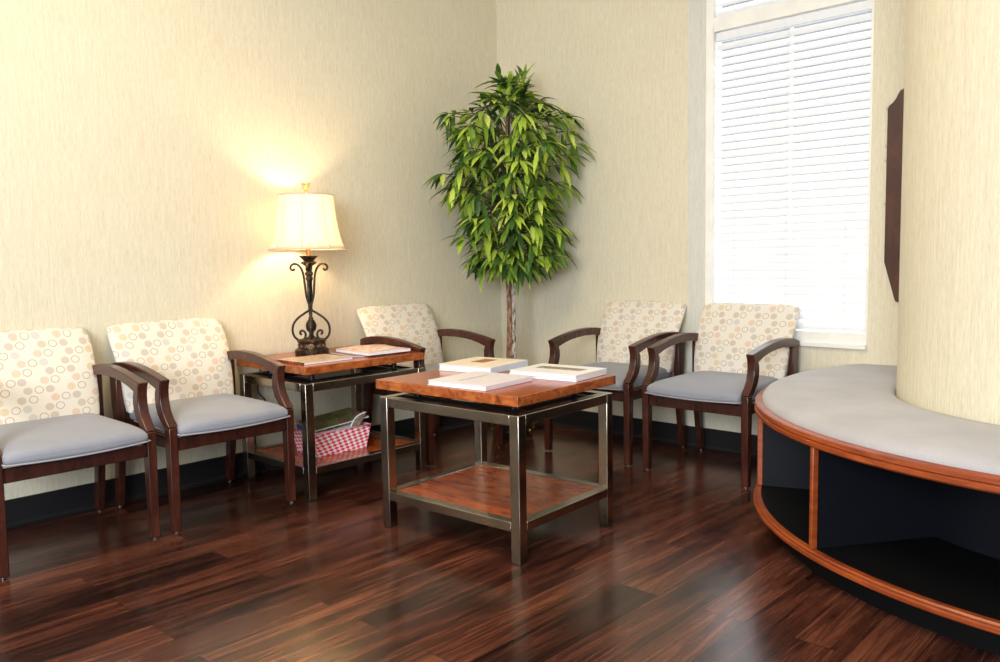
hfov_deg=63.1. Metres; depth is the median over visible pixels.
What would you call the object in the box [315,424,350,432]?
magazine
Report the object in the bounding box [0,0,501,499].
wall
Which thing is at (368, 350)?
magazine
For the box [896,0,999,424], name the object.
wall column
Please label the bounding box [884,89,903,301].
board
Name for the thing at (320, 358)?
magazine
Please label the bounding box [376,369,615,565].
coffee table
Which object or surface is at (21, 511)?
baseboard
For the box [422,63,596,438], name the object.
artificial tree
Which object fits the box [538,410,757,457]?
baseboard
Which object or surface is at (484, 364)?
book
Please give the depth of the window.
4.46 m
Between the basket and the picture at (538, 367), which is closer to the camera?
the picture at (538, 367)
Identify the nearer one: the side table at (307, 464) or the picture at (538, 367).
the picture at (538, 367)
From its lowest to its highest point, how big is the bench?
0.571 m
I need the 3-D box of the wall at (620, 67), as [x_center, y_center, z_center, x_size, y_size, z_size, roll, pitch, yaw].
[2.674,-0.889,3.335,7.200,3.350,0.120,4,7,43]
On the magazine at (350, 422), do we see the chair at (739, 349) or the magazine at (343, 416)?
the magazine at (343, 416)
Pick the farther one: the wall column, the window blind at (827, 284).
the window blind at (827, 284)
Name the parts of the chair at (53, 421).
leg, backrest, seat, seat frame, leg, armrest, leg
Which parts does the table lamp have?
trim, lamp shade, trim, stem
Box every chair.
[0,327,160,579]
[106,318,295,533]
[357,303,502,465]
[544,300,686,465]
[642,303,799,488]
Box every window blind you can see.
[715,0,871,331]
[716,0,788,16]
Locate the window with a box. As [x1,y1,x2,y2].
[705,0,873,349]
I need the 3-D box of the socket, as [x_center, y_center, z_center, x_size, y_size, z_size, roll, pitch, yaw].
[-1.027,-0.437,4.359,0.028,0.070,0.028,-1,5,-4]
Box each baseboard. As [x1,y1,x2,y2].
[5,403,486,528]
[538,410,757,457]
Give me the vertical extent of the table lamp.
0.919 m
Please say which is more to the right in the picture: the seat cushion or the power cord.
the seat cushion
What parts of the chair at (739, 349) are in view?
leg, armrest, leg, seat frame, seat, leg, backrest, armrest, leg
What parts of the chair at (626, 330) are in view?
leg, armrest, leg, seat, leg, seat frame, backrest, armrest, leg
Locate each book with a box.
[427,371,532,390]
[440,357,527,372]
[510,363,606,378]
[510,372,605,381]
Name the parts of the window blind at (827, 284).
head rail, rail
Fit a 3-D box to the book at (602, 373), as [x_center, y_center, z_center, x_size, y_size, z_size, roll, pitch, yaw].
[0.247,0.183,3.469,0.331,0.012,0.252,3,6,36]
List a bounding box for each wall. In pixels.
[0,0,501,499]
[496,0,905,434]
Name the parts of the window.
sill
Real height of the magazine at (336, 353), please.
0.008 m
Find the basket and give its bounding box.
[294,422,370,456]
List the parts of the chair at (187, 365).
leg, armrest, backrest, leg, seat frame, seat, leg, armrest, leg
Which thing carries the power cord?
attached to the wall at (148, 148)
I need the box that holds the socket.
[306,249,310,255]
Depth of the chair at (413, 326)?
4.91 m
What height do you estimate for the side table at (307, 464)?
0.635 m
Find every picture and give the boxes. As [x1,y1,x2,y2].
[471,359,494,362]
[535,366,586,370]
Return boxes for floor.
[0,422,999,661]
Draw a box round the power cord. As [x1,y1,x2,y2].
[255,369,281,469]
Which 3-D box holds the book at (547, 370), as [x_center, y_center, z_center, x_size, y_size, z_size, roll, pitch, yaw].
[0.246,0.169,3.468,0.331,0.015,0.252,3,6,37]
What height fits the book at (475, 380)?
0.020 m
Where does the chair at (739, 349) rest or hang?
on the floor
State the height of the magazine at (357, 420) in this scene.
0.122 m
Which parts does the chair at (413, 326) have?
leg, armrest, backrest, seat frame, leg, seat, leg, armrest, leg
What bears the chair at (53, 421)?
on the floor
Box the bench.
[753,364,999,654]
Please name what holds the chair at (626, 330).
on the floor
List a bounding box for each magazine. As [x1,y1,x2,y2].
[276,354,351,364]
[296,407,368,431]
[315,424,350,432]
[317,422,351,432]
[331,352,391,357]
[336,345,409,355]
[350,412,365,426]
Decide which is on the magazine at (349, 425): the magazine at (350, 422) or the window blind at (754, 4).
the magazine at (350, 422)
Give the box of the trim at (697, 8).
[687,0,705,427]
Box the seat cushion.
[762,364,999,474]
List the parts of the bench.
rail, panel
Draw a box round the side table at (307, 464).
[236,345,426,500]
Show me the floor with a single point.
(686, 568)
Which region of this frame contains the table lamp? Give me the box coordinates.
[268,182,346,355]
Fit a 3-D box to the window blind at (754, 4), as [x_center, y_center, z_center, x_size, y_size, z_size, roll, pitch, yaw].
[1.522,-1.991,4.250,0.843,0.525,0.042,4,7,43]
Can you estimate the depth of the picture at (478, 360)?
3.75 m

